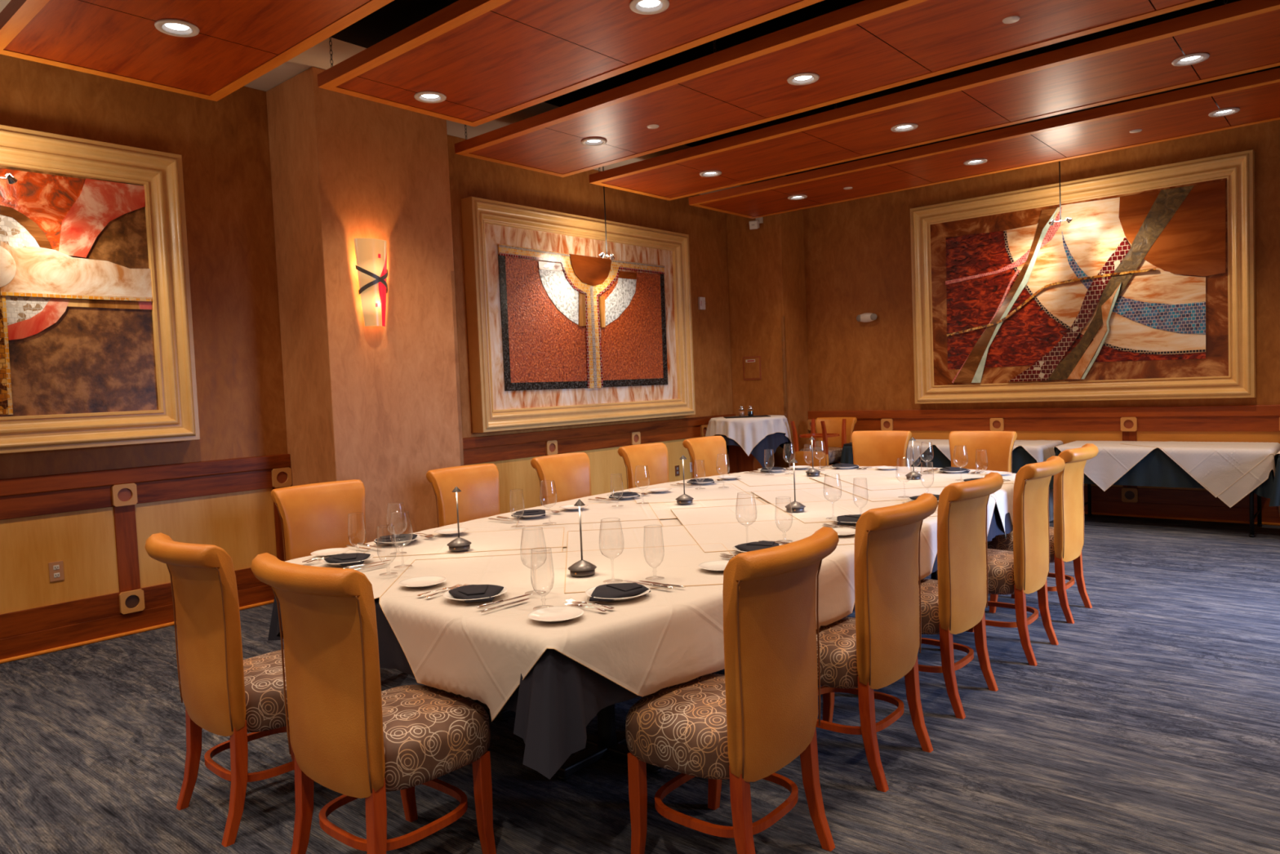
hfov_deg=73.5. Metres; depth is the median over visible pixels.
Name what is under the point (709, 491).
tablecloth
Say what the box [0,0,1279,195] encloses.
ceiling
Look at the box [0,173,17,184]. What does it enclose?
picture light
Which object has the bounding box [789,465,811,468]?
bread plate
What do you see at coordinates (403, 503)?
wine glass
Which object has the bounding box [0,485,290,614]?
wainscot panel
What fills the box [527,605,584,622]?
bread plate
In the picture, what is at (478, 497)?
dining chair
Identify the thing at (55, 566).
socket
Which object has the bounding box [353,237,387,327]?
wall sconce
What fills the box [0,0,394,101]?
ceiling panel
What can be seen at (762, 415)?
mat
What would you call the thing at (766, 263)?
column
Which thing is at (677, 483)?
steak knife
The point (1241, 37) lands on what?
ceiling panel
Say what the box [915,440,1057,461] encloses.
tablecloth
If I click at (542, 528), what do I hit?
bowl
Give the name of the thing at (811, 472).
table lamp
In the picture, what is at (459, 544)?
table lamp
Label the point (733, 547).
plate
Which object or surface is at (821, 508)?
tablecloth
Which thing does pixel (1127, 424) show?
structure
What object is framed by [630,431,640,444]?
structure
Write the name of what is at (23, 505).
chair rail
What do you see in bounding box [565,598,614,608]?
fork
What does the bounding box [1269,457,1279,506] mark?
cloth
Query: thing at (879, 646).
dining chair
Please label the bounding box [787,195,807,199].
recessed light
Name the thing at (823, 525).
fork
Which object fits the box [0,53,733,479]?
wall
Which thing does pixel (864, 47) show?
ceiling panel
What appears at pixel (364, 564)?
steak knife
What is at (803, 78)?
recessed light
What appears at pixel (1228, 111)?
recessed light
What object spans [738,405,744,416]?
mill
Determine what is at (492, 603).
steak knife
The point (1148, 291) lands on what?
painting
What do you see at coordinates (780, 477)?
tablecloth
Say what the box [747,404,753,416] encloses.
mill
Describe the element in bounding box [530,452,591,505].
dining chair
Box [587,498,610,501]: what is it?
table knife
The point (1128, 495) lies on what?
structure
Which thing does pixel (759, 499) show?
tablecloth
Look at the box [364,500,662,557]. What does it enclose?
tablecloth
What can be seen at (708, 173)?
recessed light
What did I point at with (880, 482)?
tablecloth
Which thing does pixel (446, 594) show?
plate
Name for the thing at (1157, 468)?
cloth
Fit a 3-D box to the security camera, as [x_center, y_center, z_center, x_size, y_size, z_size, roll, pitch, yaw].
[1.395,-2.466,10.382,0.126,0.159,0.184,0,4,41]
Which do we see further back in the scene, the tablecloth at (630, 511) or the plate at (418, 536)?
the tablecloth at (630, 511)
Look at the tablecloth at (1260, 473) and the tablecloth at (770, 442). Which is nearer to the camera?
the tablecloth at (1260, 473)
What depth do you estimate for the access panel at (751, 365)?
10.63 m
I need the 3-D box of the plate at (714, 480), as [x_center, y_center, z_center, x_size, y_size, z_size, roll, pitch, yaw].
[0.439,0.390,6.097,0.220,0.018,0.220,0,4,41]
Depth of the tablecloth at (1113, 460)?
7.87 m
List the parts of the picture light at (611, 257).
rod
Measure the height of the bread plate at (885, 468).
0.014 m
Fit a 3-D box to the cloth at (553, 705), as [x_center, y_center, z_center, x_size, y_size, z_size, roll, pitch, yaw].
[0.500,0.643,4.854,2.461,0.344,4.894,0,4,41]
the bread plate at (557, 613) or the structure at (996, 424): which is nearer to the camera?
the bread plate at (557, 613)
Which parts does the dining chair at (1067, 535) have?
leg, seat, leg, backrest, leg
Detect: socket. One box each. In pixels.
[53,564,59,569]
[53,572,60,577]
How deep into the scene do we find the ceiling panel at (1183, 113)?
7.47 m
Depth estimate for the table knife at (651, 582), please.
3.01 m
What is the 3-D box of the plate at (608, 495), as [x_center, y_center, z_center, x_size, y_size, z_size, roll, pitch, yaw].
[-0.103,0.441,5.484,0.220,0.018,0.220,0,4,41]
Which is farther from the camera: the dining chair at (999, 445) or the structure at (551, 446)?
the structure at (551, 446)
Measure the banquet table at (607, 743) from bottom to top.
0.759 m
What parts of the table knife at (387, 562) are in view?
blade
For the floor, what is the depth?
3.39 m
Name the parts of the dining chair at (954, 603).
seat, leg, backrest, leg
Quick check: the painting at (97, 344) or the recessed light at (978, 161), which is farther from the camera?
the recessed light at (978, 161)
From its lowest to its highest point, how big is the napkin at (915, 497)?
0.029 m
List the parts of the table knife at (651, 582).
blade, handle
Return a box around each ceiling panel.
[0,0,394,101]
[317,0,823,126]
[454,0,1213,177]
[588,0,1279,200]
[688,67,1279,218]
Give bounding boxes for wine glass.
[386,502,407,554]
[389,512,412,567]
[520,526,546,592]
[599,517,623,581]
[735,492,756,541]
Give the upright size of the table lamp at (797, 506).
0.287 m
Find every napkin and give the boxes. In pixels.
[324,552,370,565]
[373,533,417,545]
[448,584,503,602]
[511,509,545,518]
[589,582,650,601]
[608,491,639,498]
[686,478,714,484]
[734,540,779,551]
[760,466,786,471]
[830,462,858,468]
[836,514,861,524]
[909,493,939,500]
[939,466,970,472]
[963,477,982,481]
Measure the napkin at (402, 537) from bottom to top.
0.029 m
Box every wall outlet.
[48,560,64,582]
[675,465,679,475]
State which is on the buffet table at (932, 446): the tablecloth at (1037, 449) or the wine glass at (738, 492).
the tablecloth at (1037, 449)
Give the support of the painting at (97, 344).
attached to the wall at (223, 144)
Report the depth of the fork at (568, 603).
2.76 m
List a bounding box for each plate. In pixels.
[310,547,351,556]
[320,553,373,565]
[373,534,421,544]
[398,575,446,587]
[434,527,469,534]
[442,584,507,601]
[511,510,550,517]
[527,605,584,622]
[559,504,588,509]
[585,582,650,600]
[606,492,640,498]
[646,487,671,492]
[686,479,716,484]
[697,560,728,571]
[717,475,741,479]
[732,542,782,552]
[758,467,785,471]
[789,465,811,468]
[831,464,858,468]
[831,515,856,524]
[832,528,855,536]
[875,466,898,470]
[937,468,969,472]
[984,471,1011,475]
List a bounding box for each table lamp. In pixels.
[447,486,471,551]
[568,498,596,576]
[675,454,693,503]
[784,457,805,511]
[805,435,820,475]
[905,437,922,479]
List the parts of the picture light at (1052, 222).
rod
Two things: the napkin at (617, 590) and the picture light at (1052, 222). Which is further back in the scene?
the picture light at (1052, 222)
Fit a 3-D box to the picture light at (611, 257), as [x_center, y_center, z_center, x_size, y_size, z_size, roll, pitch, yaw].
[-0.345,-2.155,8.403,0.100,1.021,0.212,0,4,41]
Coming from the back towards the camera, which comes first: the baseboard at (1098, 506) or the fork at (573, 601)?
the baseboard at (1098, 506)
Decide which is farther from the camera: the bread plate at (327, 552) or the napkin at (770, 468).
the napkin at (770, 468)
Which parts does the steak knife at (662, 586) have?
blade, handle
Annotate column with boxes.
[266,66,463,542]
[725,208,809,467]
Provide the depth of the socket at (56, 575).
5.30 m
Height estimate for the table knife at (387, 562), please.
0.008 m
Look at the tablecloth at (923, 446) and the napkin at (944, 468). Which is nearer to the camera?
the napkin at (944, 468)
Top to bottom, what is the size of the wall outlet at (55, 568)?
0.120 m
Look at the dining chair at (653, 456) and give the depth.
6.80 m
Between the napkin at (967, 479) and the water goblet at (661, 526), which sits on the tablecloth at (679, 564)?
the water goblet at (661, 526)
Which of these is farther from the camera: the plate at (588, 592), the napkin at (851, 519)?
the napkin at (851, 519)
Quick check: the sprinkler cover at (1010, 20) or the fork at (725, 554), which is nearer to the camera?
the fork at (725, 554)
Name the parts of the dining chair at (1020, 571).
leg, seat, leg, backrest, leg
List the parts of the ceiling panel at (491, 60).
hanging chain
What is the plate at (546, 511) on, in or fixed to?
on the tablecloth at (630, 511)
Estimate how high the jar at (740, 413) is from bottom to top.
0.058 m
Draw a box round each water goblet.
[377,529,396,574]
[530,549,554,608]
[643,525,664,577]
[775,497,792,541]
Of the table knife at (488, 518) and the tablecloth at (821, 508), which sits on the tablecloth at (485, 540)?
the table knife at (488, 518)
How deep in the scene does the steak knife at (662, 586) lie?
2.99 m
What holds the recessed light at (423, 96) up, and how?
attached to the ceiling panel at (491, 60)
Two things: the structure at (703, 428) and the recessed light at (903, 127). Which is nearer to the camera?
the recessed light at (903, 127)
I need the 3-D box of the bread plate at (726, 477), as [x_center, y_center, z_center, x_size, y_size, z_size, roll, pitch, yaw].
[0.657,0.373,6.319,0.174,0.014,0.174,0,4,41]
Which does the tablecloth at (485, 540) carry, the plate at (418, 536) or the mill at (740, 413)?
the plate at (418, 536)
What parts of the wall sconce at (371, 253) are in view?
red glass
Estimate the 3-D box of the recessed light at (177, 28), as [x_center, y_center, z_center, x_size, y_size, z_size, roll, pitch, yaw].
[-2.384,-2.058,4.417,0.206,0.021,0.206,0,4,41]
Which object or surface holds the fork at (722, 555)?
on the tablecloth at (679, 564)
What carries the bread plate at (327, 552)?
on the tablecloth at (380, 583)
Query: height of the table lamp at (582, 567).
0.287 m
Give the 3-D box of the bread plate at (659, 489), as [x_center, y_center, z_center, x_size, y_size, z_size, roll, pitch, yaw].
[0.128,0.422,5.721,0.174,0.014,0.174,0,4,41]
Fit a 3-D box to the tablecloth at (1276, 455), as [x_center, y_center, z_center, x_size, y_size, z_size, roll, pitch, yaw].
[5.696,0.403,6.596,1.301,0.433,0.858,0,4,41]
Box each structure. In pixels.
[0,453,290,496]
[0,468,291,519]
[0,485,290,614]
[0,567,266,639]
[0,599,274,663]
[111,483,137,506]
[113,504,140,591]
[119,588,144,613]
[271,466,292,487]
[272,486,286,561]
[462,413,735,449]
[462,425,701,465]
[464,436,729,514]
[545,440,557,455]
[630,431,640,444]
[700,424,707,436]
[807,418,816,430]
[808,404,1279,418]
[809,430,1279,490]
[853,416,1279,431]
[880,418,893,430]
[990,417,1004,431]
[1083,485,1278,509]
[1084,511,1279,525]
[1120,417,1137,431]
[1121,487,1137,502]
[1122,431,1137,488]
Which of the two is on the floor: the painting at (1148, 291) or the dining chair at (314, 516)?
the dining chair at (314, 516)
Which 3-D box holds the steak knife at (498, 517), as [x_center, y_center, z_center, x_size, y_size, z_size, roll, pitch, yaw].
[-0.715,0.503,4.713,0.225,0.014,0.017,0,4,41]
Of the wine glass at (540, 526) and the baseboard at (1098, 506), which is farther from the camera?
the baseboard at (1098, 506)
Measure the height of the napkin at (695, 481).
0.029 m
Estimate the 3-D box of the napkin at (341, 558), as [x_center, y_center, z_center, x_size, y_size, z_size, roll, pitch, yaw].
[-1.267,0.565,3.671,0.207,0.029,0.191,-2,3,2]
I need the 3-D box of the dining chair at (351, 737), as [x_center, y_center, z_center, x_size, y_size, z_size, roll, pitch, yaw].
[-0.812,0.880,2.663,0.508,1.018,0.614,0,4,40]
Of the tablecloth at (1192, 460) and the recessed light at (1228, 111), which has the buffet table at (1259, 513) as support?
the tablecloth at (1192, 460)
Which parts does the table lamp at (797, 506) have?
stem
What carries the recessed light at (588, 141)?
attached to the ceiling panel at (864, 47)
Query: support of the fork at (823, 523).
on the tablecloth at (733, 533)
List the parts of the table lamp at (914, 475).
stem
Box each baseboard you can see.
[0,584,274,659]
[1084,499,1279,523]
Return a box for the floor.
[0,513,1279,853]
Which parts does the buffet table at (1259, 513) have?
leg, leg, leg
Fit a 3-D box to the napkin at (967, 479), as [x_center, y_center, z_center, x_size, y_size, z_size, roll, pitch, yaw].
[2.165,0.342,5.439,0.191,0.029,0.207,-2,3,9]
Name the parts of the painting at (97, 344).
flame glass, cream arm, coral glass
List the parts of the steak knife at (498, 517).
handle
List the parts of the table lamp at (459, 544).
stem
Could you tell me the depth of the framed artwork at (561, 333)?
8.59 m
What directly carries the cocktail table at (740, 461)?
on the floor
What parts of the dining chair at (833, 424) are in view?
backrest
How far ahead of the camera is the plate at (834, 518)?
4.19 m
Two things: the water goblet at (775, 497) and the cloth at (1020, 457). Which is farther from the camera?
the cloth at (1020, 457)
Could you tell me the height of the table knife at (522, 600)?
0.008 m
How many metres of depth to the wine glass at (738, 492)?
3.70 m
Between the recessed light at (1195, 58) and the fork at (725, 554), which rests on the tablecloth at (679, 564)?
the fork at (725, 554)
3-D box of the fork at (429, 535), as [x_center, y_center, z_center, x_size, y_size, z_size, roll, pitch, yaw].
[-1.071,0.540,4.300,0.180,0.007,0.026,0,4,41]
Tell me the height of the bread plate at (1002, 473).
0.014 m
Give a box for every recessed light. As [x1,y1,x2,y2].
[154,18,199,37]
[413,91,446,102]
[581,137,607,146]
[629,0,669,14]
[699,170,721,177]
[786,72,819,85]
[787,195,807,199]
[890,123,918,132]
[963,158,987,164]
[1171,53,1209,66]
[1208,107,1239,116]
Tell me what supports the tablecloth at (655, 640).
on the banquet table at (607, 743)
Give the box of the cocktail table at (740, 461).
[728,444,768,473]
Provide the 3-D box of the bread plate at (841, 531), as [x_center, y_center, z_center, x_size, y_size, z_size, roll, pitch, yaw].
[0.907,0.478,3.875,0.174,0.014,0.174,0,4,41]
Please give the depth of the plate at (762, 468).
6.63 m
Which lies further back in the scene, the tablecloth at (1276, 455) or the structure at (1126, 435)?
the structure at (1126, 435)
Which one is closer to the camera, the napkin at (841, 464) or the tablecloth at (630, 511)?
the tablecloth at (630, 511)
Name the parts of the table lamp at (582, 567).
stem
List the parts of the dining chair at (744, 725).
leg, seat, leg, leg, backrest, leg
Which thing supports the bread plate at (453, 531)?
on the tablecloth at (485, 540)
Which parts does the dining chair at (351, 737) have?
leg, backrest, leg, leg, seat, leg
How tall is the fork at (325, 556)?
0.007 m
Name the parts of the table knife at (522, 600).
handle, blade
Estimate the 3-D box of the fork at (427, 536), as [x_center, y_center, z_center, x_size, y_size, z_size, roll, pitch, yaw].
[-1.085,0.542,4.269,0.195,0.007,0.026,0,3,37]
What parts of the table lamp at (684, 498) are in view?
stem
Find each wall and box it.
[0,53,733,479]
[803,120,1279,411]
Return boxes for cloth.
[267,502,1013,779]
[840,442,1037,473]
[1049,448,1274,497]
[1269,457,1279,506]
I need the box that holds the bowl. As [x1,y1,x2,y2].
[520,528,546,568]
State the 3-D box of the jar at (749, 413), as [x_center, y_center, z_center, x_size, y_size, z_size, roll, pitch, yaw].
[1.307,-0.158,10.134,0.062,0.058,0.062,0,4,41]
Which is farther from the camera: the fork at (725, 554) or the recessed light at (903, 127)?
the recessed light at (903, 127)
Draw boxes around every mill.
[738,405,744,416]
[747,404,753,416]
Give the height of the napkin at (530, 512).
0.029 m
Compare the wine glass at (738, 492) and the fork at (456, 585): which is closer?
the fork at (456, 585)
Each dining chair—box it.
[144,533,294,846]
[250,552,496,853]
[271,479,366,560]
[426,463,500,527]
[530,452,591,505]
[617,442,669,488]
[625,526,839,853]
[682,435,727,478]
[790,418,846,466]
[815,417,857,465]
[815,493,937,791]
[851,430,911,466]
[918,471,1003,719]
[936,455,1065,666]
[948,431,1017,473]
[986,443,1098,623]
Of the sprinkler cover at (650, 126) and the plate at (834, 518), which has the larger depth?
the sprinkler cover at (650, 126)
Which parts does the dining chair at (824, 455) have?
leg, backrest, leg, seat, leg, leg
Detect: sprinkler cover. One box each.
[646,124,658,128]
[1002,15,1020,23]
[1128,128,1142,133]
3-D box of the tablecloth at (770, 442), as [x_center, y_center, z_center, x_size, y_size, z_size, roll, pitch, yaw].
[1.287,0.175,10.150,0.969,0.582,0.962,0,4,41]
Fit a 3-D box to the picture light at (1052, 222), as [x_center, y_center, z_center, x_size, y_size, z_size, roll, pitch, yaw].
[4.053,-2.399,8.281,0.212,0.881,0.100,0,4,41]
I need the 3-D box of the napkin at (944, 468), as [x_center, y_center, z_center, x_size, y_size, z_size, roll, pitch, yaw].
[2.254,0.304,6.148,0.207,0.029,0.191,-2,3,15]
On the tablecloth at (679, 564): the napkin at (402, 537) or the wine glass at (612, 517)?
the wine glass at (612, 517)
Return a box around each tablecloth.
[284,527,564,599]
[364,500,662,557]
[378,542,733,721]
[515,484,764,526]
[564,517,854,629]
[628,470,833,503]
[659,518,682,525]
[670,497,937,581]
[705,414,792,456]
[714,432,791,467]
[727,466,866,486]
[751,481,996,541]
[756,497,770,503]
[809,469,1015,538]
[816,465,1016,490]
[906,439,948,466]
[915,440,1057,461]
[1013,440,1063,521]
[1053,440,1212,491]
[1120,440,1279,497]
[1124,443,1279,516]
[1273,450,1279,470]
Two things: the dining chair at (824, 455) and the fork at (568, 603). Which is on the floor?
the dining chair at (824, 455)
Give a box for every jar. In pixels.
[738,411,744,416]
[747,411,753,416]
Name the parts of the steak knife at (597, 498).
handle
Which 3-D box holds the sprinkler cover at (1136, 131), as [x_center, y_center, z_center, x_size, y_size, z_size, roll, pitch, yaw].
[4.102,-2.447,7.097,0.092,0.009,0.092,0,4,41]
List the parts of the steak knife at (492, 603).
handle, blade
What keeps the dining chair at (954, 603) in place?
on the floor
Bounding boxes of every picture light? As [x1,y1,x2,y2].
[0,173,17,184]
[598,166,614,259]
[1048,160,1072,225]
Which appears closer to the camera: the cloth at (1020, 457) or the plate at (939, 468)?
the plate at (939, 468)
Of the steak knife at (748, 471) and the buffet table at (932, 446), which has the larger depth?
the buffet table at (932, 446)
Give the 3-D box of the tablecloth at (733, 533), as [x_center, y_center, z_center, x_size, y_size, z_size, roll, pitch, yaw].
[0.877,0.593,4.308,1.304,0.252,1.304,-3,3,-4]
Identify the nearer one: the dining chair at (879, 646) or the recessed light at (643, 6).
the dining chair at (879, 646)
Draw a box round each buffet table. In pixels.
[843,442,1024,448]
[1057,448,1262,537]
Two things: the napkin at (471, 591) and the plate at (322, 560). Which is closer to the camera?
the napkin at (471, 591)
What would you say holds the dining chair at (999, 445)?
on the floor
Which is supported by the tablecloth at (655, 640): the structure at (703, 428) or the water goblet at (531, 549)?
the water goblet at (531, 549)
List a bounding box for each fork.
[302,555,330,562]
[415,533,439,536]
[417,583,462,595]
[419,534,435,537]
[425,583,469,597]
[562,600,607,611]
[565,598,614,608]
[720,552,735,556]
[720,554,733,558]
[822,523,855,527]
[822,524,855,528]
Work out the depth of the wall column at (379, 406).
6.26 m
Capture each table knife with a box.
[346,544,370,549]
[355,562,387,569]
[480,598,528,612]
[488,518,512,521]
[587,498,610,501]
[638,580,685,587]
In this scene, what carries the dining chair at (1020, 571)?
on the floor
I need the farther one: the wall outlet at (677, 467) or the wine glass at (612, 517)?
the wall outlet at (677, 467)
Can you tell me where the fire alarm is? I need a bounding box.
[697,297,706,310]
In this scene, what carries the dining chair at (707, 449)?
on the floor
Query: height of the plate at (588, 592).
0.018 m
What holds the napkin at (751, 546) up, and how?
on the plate at (733, 547)
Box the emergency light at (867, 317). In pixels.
[856,312,876,322]
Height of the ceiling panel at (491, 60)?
0.331 m
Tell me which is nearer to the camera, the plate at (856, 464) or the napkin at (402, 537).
the napkin at (402, 537)
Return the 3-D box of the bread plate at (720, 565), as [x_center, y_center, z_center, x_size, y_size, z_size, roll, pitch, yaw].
[0.308,0.531,3.258,0.174,0.014,0.174,0,4,41]
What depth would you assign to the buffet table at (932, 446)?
8.95 m
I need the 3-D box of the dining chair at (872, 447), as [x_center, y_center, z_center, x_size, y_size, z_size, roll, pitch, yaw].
[1.945,0.555,7.170,0.508,1.018,0.614,0,3,39]
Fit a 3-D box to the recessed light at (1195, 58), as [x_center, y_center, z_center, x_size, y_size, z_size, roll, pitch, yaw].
[3.511,-2.348,5.471,0.206,0.021,0.206,0,4,41]
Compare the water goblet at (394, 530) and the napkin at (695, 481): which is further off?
the napkin at (695, 481)
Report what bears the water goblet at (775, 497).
on the tablecloth at (733, 533)
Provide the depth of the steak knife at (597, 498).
5.39 m
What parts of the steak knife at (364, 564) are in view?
handle, blade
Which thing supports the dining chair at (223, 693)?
on the floor
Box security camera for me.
[749,217,763,229]
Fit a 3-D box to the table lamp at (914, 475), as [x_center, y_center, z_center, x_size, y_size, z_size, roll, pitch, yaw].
[1.855,0.210,5.827,0.110,0.287,0.110,-1,3,33]
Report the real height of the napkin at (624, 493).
0.029 m
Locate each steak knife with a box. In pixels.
[342,559,391,568]
[356,542,382,548]
[476,593,531,608]
[496,515,522,519]
[595,497,618,500]
[623,580,673,589]
[675,482,701,485]
[748,471,764,472]
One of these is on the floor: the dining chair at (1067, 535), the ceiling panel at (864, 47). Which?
the dining chair at (1067, 535)
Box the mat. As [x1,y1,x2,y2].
[723,414,770,418]
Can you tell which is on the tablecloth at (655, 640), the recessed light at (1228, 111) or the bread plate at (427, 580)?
the bread plate at (427, 580)
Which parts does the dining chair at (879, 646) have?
leg, seat, leg, backrest, leg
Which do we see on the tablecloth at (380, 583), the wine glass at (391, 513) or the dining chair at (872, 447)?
the wine glass at (391, 513)
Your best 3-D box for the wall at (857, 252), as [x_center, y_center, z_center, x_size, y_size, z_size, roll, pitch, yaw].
[5.285,-1.000,8.127,9.813,3.760,0.200,0,4,41]
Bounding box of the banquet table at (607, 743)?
[377,570,937,780]
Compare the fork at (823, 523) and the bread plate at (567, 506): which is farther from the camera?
the bread plate at (567, 506)
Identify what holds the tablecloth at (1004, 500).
on the banquet table at (607, 743)
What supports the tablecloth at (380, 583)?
on the banquet table at (607, 743)
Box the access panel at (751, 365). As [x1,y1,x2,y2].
[742,355,761,380]
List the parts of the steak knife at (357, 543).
handle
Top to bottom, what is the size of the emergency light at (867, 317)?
0.110 m
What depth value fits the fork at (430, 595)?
3.01 m
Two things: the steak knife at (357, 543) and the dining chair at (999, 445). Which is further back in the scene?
the dining chair at (999, 445)
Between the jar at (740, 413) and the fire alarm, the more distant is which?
the fire alarm
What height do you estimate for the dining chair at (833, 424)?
1.018 m
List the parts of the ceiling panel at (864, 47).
hanging chain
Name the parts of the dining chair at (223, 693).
leg, backrest, leg, seat, leg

